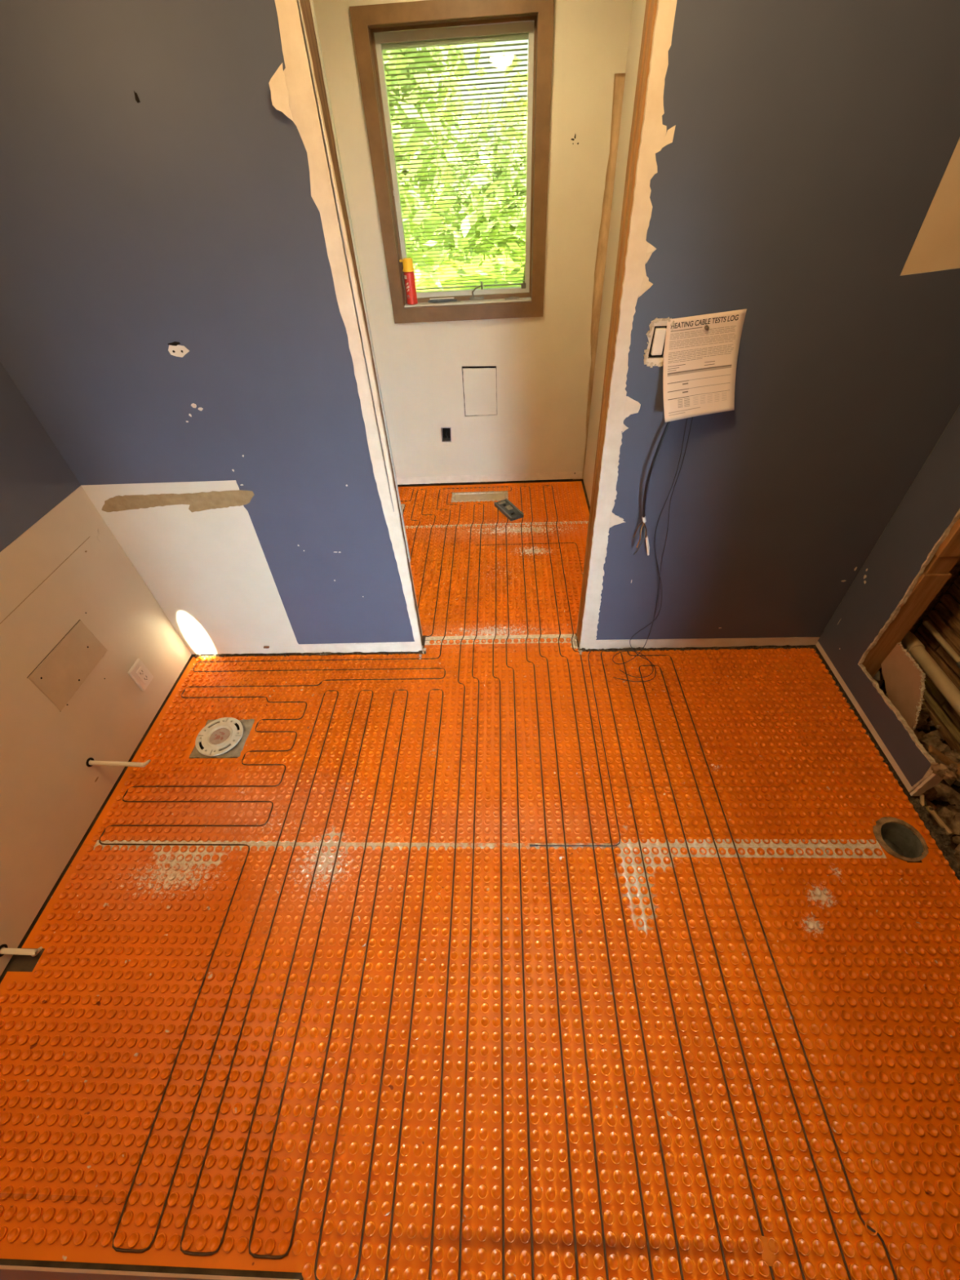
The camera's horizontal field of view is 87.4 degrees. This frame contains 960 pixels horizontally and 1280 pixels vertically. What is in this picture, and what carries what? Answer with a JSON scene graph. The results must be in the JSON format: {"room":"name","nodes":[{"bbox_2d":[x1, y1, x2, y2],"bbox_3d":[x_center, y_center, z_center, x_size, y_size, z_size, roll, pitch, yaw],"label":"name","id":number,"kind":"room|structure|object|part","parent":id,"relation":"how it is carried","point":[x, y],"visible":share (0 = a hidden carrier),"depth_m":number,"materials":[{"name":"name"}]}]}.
{"room":"bathroom under renovation","nodes":[
{"label":"bathroom under renovation","id":0,"kind":"room"},
{"bbox_2d":[0,361,191,976],"bbox_3d":[-1.557,0.766,0.019,0.117,2.410,4.400,-1,45,3],"label":"wall","id":1,"kind":"structure","parent":0,"point":[61,564],"depth_m":1.68,"materials":[{"name":"paint"}]},
{"bbox_2d":[0,943,42,956],"bbox_3d":[-1.396,0.930,1.499,0.159,0.051,0.032,-1,45,3],"label":"pipe stub","id":2,"kind":"object","parent":1,"relation":"attached to","point":[6,950],"visible":1,"depth_m":1.49,"materials":[{"name":"beige plastic"}]},
{"bbox_2d":[26,619,107,711],"bbox_3d":[-1.423,0.081,1.747,0.005,0.172,0.291,-1,45,3],"label":"panel","id":3,"kind":"object","parent":1,"relation":"attached to","point":[60,674],"visible":1,"depth_m":1.73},
{"bbox_2d":[85,757,151,767],"bbox_3d":[-1.332,0.446,1.821,0.269,0.045,0.032,-1,45,3],"label":"pipe stub","id":4,"kind":"object","parent":1,"relation":"attached to","point":[89,763],"visible":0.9,"depth_m":1.82,"materials":[{"name":"white plastic"}]},
{"bbox_2d":[127,658,153,691],"bbox_3d":[-1.399,0.144,2.075,0.019,0.120,0.082,-1,45,3],"label":"wall outlet","id":5,"kind":"object","parent":1,"relation":"attached to","point":[139,673],"visible":1,"depth_m":2.06,"materials":[{"name":"white plastic"}]},
{"bbox_2d":[136,666,149,683],"bbox_3d":[-1.393,0.144,2.075,0.007,0.070,0.034,-1,45,3],"label":"receptacle","id":6,"kind":"object","parent":5,"relation":"attached to","point":[142,673],"depth_m":2.07,"materials":[{"name":"white plastic"}]},
{"bbox_2d":[0,1265,299,1279],"bbox_3d":[-0.966,0.548,0.202,1.056,2.412,0.116,-1,45,3],"label":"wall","id":7,"kind":"structure","parent":0,"point":[6,1272],"depth_m":1.05,"materials":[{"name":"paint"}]},
{"bbox_2d":[0,479,944,1279],"bbox_3d":[-0.051,0.974,1.444,3.125,0.001,6.200,-1,45,3],"label":"floor","id":8,"kind":"structure","parent":0,"point":[17,962],"depth_m":1.57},
{"bbox_2d":[189,719,254,758],"bbox_3d":[-1.064,0.406,2.079,0.211,0.004,0.191,-1,45,3],"label":"cement patch","id":9,"kind":"object","parent":8,"relation":"on","point":[247,724],"visible":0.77,"depth_m":2.04,"materials":[{"name":"grey concrete"}]},
{"bbox_2d":[195,717,243,756],"bbox_3d":[-1.073,0.398,2.070,0.186,0.021,0.186,-1,45,3],"label":"flange","id":10,"kind":"object","parent":9,"relation":"on","point":[221,735],"visible":1,"depth_m":2.06,"materials":[{"name":"white plastic"}]},
{"bbox_2d":[400,503,404,514],"bbox_3d":[-0.559,-0.848,3.308,0.111,0.009,0.171,-1,45,3],"label":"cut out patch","id":11,"kind":"object","parent":8,"relation":"on","point":[402,505],"visible":0.2,"depth_m":3.34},
{"bbox_2d":[0,844,959,1279],"bbox_3d":[0.028,1.123,1.279,2.907,0.006,1.200,-1,45,3],"label":"sheet","id":12,"kind":"object","parent":8,"relation":"on","point":[864,943],"visible":1,"depth_m":1.30,"materials":[{"name":"orange plastic"}]},
{"bbox_2d":[98,484,897,1279],"bbox_3d":[-0.242,0.190,2.235,2.286,0.004,3.575,-1,45,3],"label":"cable","id":13,"kind":"object","parent":12,"relation":"on","point":[120,1250],"visible":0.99,"depth_m":1.44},
{"bbox_2d":[757,1235,778,1267],"bbox_3d":[0.611,1.294,1.062,0.034,0.002,0.042,-1,45,3],"label":"tape patch","id":14,"kind":"object","parent":12,"relation":"on","point":[767,1255],"visible":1,"depth_m":1.06,"materials":[{"name":"orange plastic"}]},
{"bbox_2d":[451,490,508,502],"bbox_3d":[-0.001,-0.967,3.390,0.382,0.010,0.126,-1,45,3],"label":"board","id":15,"kind":"object","parent":8,"relation":"on","point":[475,496],"visible":0.94,"depth_m":3.39,"materials":[{"name":"beige wood"}]},
{"bbox_2d":[397,480,589,527],"bbox_3d":[-0.101,-0.906,3.333,1.598,0.006,0.530,-1,45,3],"label":"sheet","id":16,"kind":"object","parent":8,"relation":"on","point":[571,503],"visible":0.74,"depth_m":3.30,"materials":[{"name":"orange plastic"}]},
{"bbox_2d":[493,497,524,520],"bbox_3d":[0.184,-0.840,3.220,0.092,0.032,0.224,-21,47,-17],"label":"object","id":17,"kind":"object","parent":16,"relation":"on","point":[511,512],"visible":1,"depth_m":3.20,"materials":[{"name":"black plastic"}]},
{"bbox_3d":[0.164,-0.866,3.233,0.050,0.011,0.117,-21,47,-17],"label":"knob","id":18,"kind":"part","parent":17,"relation":"part of","materials":[{"name":"beige plastic"}]},
{"bbox_2d":[404,521,588,639],"bbox_3d":[-0.119,-0.361,2.785,1.598,0.006,1.013,-1,45,3],"label":"sheet","id":19,"kind":"object","parent":8,"relation":"on","point":[570,533],"visible":0.66,"depth_m":2.74,"materials":[{"name":"orange plastic"}]},
{"bbox_2d":[479,542,582,575],"bbox_3d":[0.260,-0.292,2.686,0.598,0.003,0.784,-1,45,3],"label":"wire","id":20,"kind":"object","parent":19,"relation":"on","point":[543,543],"visible":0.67,"depth_m":2.96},
{"bbox_2d":[82,637,937,848],"bbox_3d":[0.054,0.347,2.059,2.907,0.006,1.001,-1,45,3],"label":"sheet","id":21,"kind":"object","parent":8,"relation":"on","point":[790,764],"visible":1,"depth_m":1.95,"materials":[{"name":"orange plastic"}]},
{"bbox_2d":[418,645,426,659],"bbox_3d":[-0.269,0.060,2.365,0.031,0.018,0.089,-1,45,3],"label":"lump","id":22,"kind":"object","parent":21,"relation":"on","point":[424,649],"visible":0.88,"depth_m":2.37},
{"bbox_2d":[529,650,620,846],"bbox_3d":[0.469,0.403,1.968,0.284,0.007,0.966,13,47,16],"label":"cable","id":23,"kind":"object","parent":21,"relation":"on","point":[531,845],"visible":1,"depth_m":1.75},
{"bbox_2d":[195,644,904,789],"bbox_3d":[0.068,0.297,2.103,2.908,0.027,0.718,-1,45,3],"label":"baseboard","id":24,"kind":"structure","parent":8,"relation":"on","point":[802,646],"depth_m":2.31,"materials":[{"name":"white paint"}]},
{"bbox_2d":[572,635,578,648],"bbox_3d":[0.452,0.011,2.366,0.028,0.023,0.085,-1,45,3],"label":"lump","id":25,"kind":"object","parent":8,"relation":"on","point":[574,637],"visible":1,"depth_m":2.36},
{"bbox_2d":[872,817,928,862],"bbox_3d":[1.391,0.707,1.709,0.151,0.145,0.150,-1,45,3],"label":"floor drain","id":26,"kind":"object","parent":8,"relation":"in","point":[897,838],"visible":0.58,"depth_m":1.70,"materials":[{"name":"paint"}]},
{"bbox_2d":[907,797,959,879],"bbox_3d":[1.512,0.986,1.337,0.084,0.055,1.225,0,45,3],"label":"debris","id":27,"kind":"object","parent":8,"relation":"on","point":[922,814],"visible":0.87,"depth_m":1.67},
{"bbox_2d":[919,794,924,806],"bbox_3d":[1.537,0.557,1.746,0.010,0.012,0.045,21,50,23],"label":"scrap","id":28,"kind":"object","parent":27,"relation":"on","point":[922,796],"visible":1,"depth_m":1.74,"materials":[{"name":"beige wood"}]},
{"bbox_2d":[312,0,633,484],"bbox_3d":[0.599,-2.038,2.657,3.400,3.500,0.121,-1,45,3],"label":"wall","id":29,"kind":"structure","parent":0,"point":[514,395],"depth_m":2.84,"materials":[{"name":"beige paint"}]},
{"bbox_2d":[440,426,451,442],"bbox_3d":[-0.222,-1.363,3.308,0.075,0.106,0.052,-1,45,3],"label":"outlet box","id":30,"kind":"object","parent":29,"relation":"attached to","point":[446,432],"visible":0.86,"depth_m":3.32,"materials":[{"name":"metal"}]},
{"bbox_3d":[-0.221,-1.381,3.326,0.075,0.106,0.003,-1,45,3],"label":"plate","id":31,"kind":"part","parent":30,"relation":"part of","materials":[{"name":"black plastic"}]},
{"bbox_2d":[349,0,554,323],"bbox_3d":[-0.089,-2.238,2.467,0.834,1.122,0.131,-1,45,3],"label":"window","id":32,"kind":"structure","parent":29,"relation":"in","point":[499,20],"depth_m":2.33,"materials":[{"name":"brown wood"}]},
{"bbox_3d":[-0.476,-2.191,2.445,0.062,1.122,0.016,-1,45,3],"label":"casing","id":33,"kind":"part","parent":32,"relation":"part of","materials":[{"name":"brown wood"}]},
{"bbox_2d":[399,257,417,304],"bbox_3d":[-0.383,-1.958,2.742,0.066,0.204,0.065,34,56,32],"label":"can","id":34,"kind":"object","parent":32,"relation":"on","point":[408,269],"visible":1,"depth_m":2.72,"materials":[{"name":"red metal"}]},
{"bbox_3d":[-0.300,-2.279,2.499,0.002,0.881,0.001,-1,45,3],"label":"ladder cord","id":35,"kind":"part","parent":32,"relation":"part of","materials":[{"name":"white fabric"}]},
{"bbox_2d":[427,297,460,302],"bbox_3d":[-0.198,-1.886,2.787,0.181,0.022,0.019,-1,45,3],"label":"handle","id":36,"kind":"object","parent":32,"relation":"on","point":[450,299],"visible":1,"depth_m":2.78,"materials":[{"name":"grey plastic"}]},
{"bbox_3d":[-0.208,-1.885,2.788,0.160,0.019,0.019,-1,45,3],"label":"arm","id":37,"kind":"part","parent":36,"relation":"part of","materials":[{"name":"grey plastic"}]},
{"bbox_3d":[-0.116,-2.577,2.050,0.834,0.052,0.016,-1,45,3],"label":"casing","id":38,"kind":"part","parent":32,"relation":"part of","materials":[{"name":"brown wood"}]},
{"bbox_3d":[-0.090,-2.282,2.486,0.684,0.958,0.036,-1,45,3],"label":"sash","id":39,"kind":"part","parent":32,"relation":"part of","materials":[{"name":"white plastic"}]},
{"bbox_3d":[-0.120,-2.282,2.490,0.002,0.881,0.001,-1,45,3],"label":"ladder cord","id":40,"kind":"part","parent":32,"relation":"part of","materials":[{"name":"white fabric"}]},
{"bbox_3d":[-0.111,-2.595,2.178,0.638,0.017,0.016,-1,45,3],"label":"head rail","id":41,"kind":"part","parent":32,"relation":"part of","materials":[{"name":"white plastic"}]},
{"bbox_3d":[-0.090,-2.272,2.482,0.640,0.906,0.002,-1,45,3],"label":"glass pane","id":42,"kind":"part","parent":32,"relation":"part of","materials":[{"name":"white"}]},
{"bbox_3d":[-0.068,-1.885,2.800,0.704,0.009,0.070,-1,45,3],"label":"sill","id":43,"kind":"part","parent":32,"relation":"part of","materials":[{"name":"white plastic"}]},
{"bbox_3d":[-0.070,-1.970,2.798,0.636,0.006,0.012,-1,45,3],"label":"rail","id":44,"kind":"part","parent":32,"relation":"part of","materials":[{"name":"white plastic"}]},
{"bbox_3d":[-0.067,-1.824,2.796,0.834,0.070,0.016,-1,45,3],"label":"casing","id":45,"kind":"part","parent":32,"relation":"part of","materials":[{"name":"brown wood"}]},
{"bbox_3d":[-0.017,-1.923,2.757,0.065,0.076,0.020,16,48,18],"label":"crank handle","id":46,"kind":"part","parent":32,"relation":"part of","materials":[{"name":"grey metal"}]},
{"bbox_3d":[0.130,-2.286,2.478,0.002,0.881,0.001,-1,45,3],"label":"ladder cord","id":47,"kind":"part","parent":32,"relation":"part of","materials":[{"name":"white fabric"}]},
{"bbox_2d":[504,296,519,299],"bbox_3d":[0.177,-1.891,2.773,0.082,0.011,0.027,-1,45,3],"label":"clip","id":48,"kind":"object","parent":32,"relation":"on","point":[511,297],"visible":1,"depth_m":2.77,"materials":[{"name":"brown metal"}]},
{"bbox_3d":[0.294,-2.203,2.407,0.064,1.122,0.016,-1,45,3],"label":"casing","id":49,"kind":"part","parent":32,"relation":"part of","materials":[{"name":"brown wood"}]},
{"bbox_3d":[0.001,-1.534,3.107,0.202,0.276,0.011,-1,45,3],"label":"cut out panel","id":50,"kind":"part","parent":29,"relation":"part of","materials":[{"name":"beige paint"}]},
{"bbox_2d":[0,0,959,667],"bbox_3d":[0.213,-0.794,1.576,3.518,2.550,0.144,-1,45,3],"label":"wall","id":51,"kind":"structure","parent":0,"point":[184,316],"depth_m":1.39,"materials":[{"name":"paint"}]},
{"bbox_3d":[-1.128,-0.248,2.099,0.568,0.880,0.001,-1,45,3],"label":"cream panel","id":52,"kind":"part","parent":51,"relation":"part of","materials":[{"name":"paint"}]},
{"bbox_2d":[632,421,671,555],"bbox_3d":[0.593,-0.550,1.692,0.088,0.657,0.032,-23,48,-18],"label":"cable","id":53,"kind":"object","parent":51,"relation":"hanging from","point":[667,426],"visible":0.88,"depth_m":1.75,"materials":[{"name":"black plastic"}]},
{"bbox_2d":[612,417,693,681],"bbox_3d":[0.654,-0.295,1.841,0.194,1.151,0.198,-1,45,3],"label":"wire","id":54,"kind":"object","parent":51,"relation":"hanging from","point":[692,417],"visible":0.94,"depth_m":1.96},
{"bbox_2d":[648,325,666,356],"bbox_3d":[0.514,-0.875,1.461,0.046,0.084,0.066,-1,45,3],"label":"switch box","id":55,"kind":"object","parent":51,"relation":"attached to","point":[657,345],"visible":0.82,"depth_m":1.44,"materials":[{"name":"white plastic"}]},
{"bbox_2d":[662,308,746,422],"bbox_3d":[0.645,-0.782,1.445,0.235,0.268,0.083,-1,45,3],"label":"log","id":56,"kind":"object","parent":51,"relation":"attached to","point":[700,354],"visible":1,"depth_m":1.46,"materials":[{"name":"paper"}]},
{"bbox_2d":[667,325,736,415],"bbox_3d":[0.639,-0.777,1.457,0.192,0.214,0.072,-1,45,3],"label":"print","id":57,"kind":"object","parent":56,"relation":"attached to","point":[702,359],"depth_m":1.47,"materials":[{"name":"grey paper"}]},
{"bbox_2d":[582,0,646,505],"bbox_3d":[0.666,-1.433,2.098,0.050,2.420,1.523,-1,45,3],"label":"wall","id":58,"kind":"structure","parent":0,"point":[638,6],"depth_m":2.43,"materials":[{"name":"beige paint"}]},
{"bbox_2d":[815,405,959,798],"bbox_3d":[1.510,-0.560,1.177,0.107,2.440,0.741,-1,45,3],"label":"wall","id":59,"kind":"structure","parent":0,"point":[913,557],"depth_m":1.80,"materials":[{"name":"blue paint"}]},
{"bbox_2d":[880,643,924,730],"bbox_3d":[1.607,0.159,1.928,0.016,0.216,0.345,-1,45,3],"label":"drywall offcut","id":60,"kind":"object","parent":59,"relation":"attached to","point":[902,679],"visible":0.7,"depth_m":1.90,"materials":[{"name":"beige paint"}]},
{"bbox_2d":[897,642,925,729],"bbox_3d":[1.607,0.158,1.900,0.021,0.188,0.306,-1,45,3],"label":"drywall edge","id":61,"kind":"object","parent":60,"relation":"on","point":[922,675],"visible":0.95,"depth_m":1.83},
{"bbox_3d":[1.564,0.381,1.932,0.079,0.038,0.475,-1,45,3],"label":"plate","id":62,"kind":"part","parent":59,"relation":"part of","materials":[{"name":"brown wood"}]},
{"bbox_2d":[930,762,958,780],"bbox_3d":[1.523,0.429,1.653,0.078,0.051,0.058,11,46,14],"label":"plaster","id":63,"kind":"object","parent":59,"relation":"attached to","point":[940,770],"visible":1,"depth_m":1.64,"materials":[{"name":"beige"}]},
{"bbox_2d":[956,763,959,776],"bbox_3d":[1.644,0.450,1.713,0.030,0.025,0.050,-17,46,-13],"label":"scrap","id":64,"kind":"object","parent":59,"relation":"attached to","point":[957,765],"visible":0.44,"depth_m":1.71,"materials":[{"name":"brown wood"}]},
{"bbox_2d":[878,667,959,855],"bbox_3d":[1.743,1.784,0.919,0.482,0.315,4.400,-1,45,3],"label":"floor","id":65,"kind":"structure","parent":0,"point":[953,846],"depth_m":1.91,"materials":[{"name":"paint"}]},
{"bbox_2d":[872,671,959,865],"bbox_3d":[1.695,0.775,1.658,0.419,0.156,1.936,-1,45,3],"label":"debris","id":66,"kind":"object","parent":65,"relation":"on","point":[949,815],"visible":0.17,"depth_m":1.88,"materials":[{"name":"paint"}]},
{"bbox_2d":[900,631,959,715],"bbox_3d":[1.700,0.631,1.468,0.057,0.184,1.801,-1,45,3],"label":"drain pipe","id":67,"kind":"object","parent":66,"relation":"on","point":[910,642],"visible":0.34,"depth_m":1.88,"materials":[{"name":"beige plastic"}]},
{"bbox_2d":[925,805,952,835],"bbox_3d":[1.599,0.628,1.750,0.014,0.022,0.100,-11,45,-7],"label":"scrap","id":68,"kind":"object","parent":66,"relation":"on","point":[935,815],"visible":0.93,"depth_m":1.75,"materials":[{"name":"brown wood"}]},
{"bbox_2d":[927,745,956,765],"bbox_3d":[1.700,0.436,1.838,0.127,0.076,0.030,15,48,18],"label":"scrap","id":69,"kind":"object","parent":66,"relation":"on","point":[932,750],"visible":0.64,"depth_m":1.83,"materials":[{"name":"brown wood"}]},
{"bbox_2d":[911,573,959,752],"bbox_3d":[1.810,0.099,0.571,0.045,2.550,2.482,-1,45,3],"label":"wall","id":70,"kind":"structure","parent":0,"point":[944,616],"depth_m":2.01,"materials":[{"name":"paint"}]},
{"bbox_2d":[922,620,959,668],"bbox_3d":[1.786,0.566,1.400,0.030,0.034,1.800,-1,45,3],"label":"supply pipe","id":71,"kind":"object","parent":70,"relation":"attached to","point":[926,624],"visible":1,"depth_m":1.95,"materials":[{"name":"beige plastic"}]},
{"label":"outside","id":72,"kind":"structure","parent":0,"visible":0},
{"bbox_2d":[410,239,525,297],"bbox_3d":[0.882,-21.195,24.775,60.000,0.050,58.222,-1,45,3],"label":"lawn","id":73,"kind":"structure","parent":72,"point":[452,282],"depth_m":12.95,"materials":[{"name":"green plant"}]},
{"bbox_2d":[397,26,493,257],"bbox_3d":[-1.977,-11.825,12.179,5.245,4.650,5.456,34,56,32],"label":"tree","id":74,"kind":"object","parent":73,"relation":"on","point":[467,60],"visible":0.02,"depth_m":11.73,"materials":[{"name":"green plant"}]},
{"bbox_2d":[382,26,531,297],"bbox_3d":[-1.645,-7.559,6.066,4.682,7.157,4.911,28,53,28],"label":"tree","id":75,"kind":"object","parent":73,"relation":"on","point":[437,283],"visible":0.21,"depth_m":6.54,"materials":[{"name":"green plant"}]},
{"bbox_2d":[409,172,518,251],"bbox_3d":[0.539,-13.535,15.611,12.390,1.891,4.977,-3,45,0],"label":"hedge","id":76,"kind":"object","parent":73,"relation":"on","point":[442,233],"visible":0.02,"depth_m":15.54,"materials":[{"name":"green plant"}]},
{"bbox_2d":[401,77,532,288],"bbox_3d":[0.651,-7.821,8.961,5.460,3.256,5.444,-1,45,3],"label":"tree","id":77,"kind":"object","parent":73,"relation":"on","point":[475,257],"visible":0.29,"depth_m":8.37,"materials":[{"name":"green plant"}]},
{"bbox_2d":[473,56,533,259],"bbox_3d":[2.595,-8.486,6.962,5.373,6.820,4.392,28,53,28],"label":"tree","id":78,"kind":"object","parent":73,"relation":"on","point":[511,57],"visible":0.02,"depth_m":7.80,"materials":[{"name":"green plant"}]}
]}

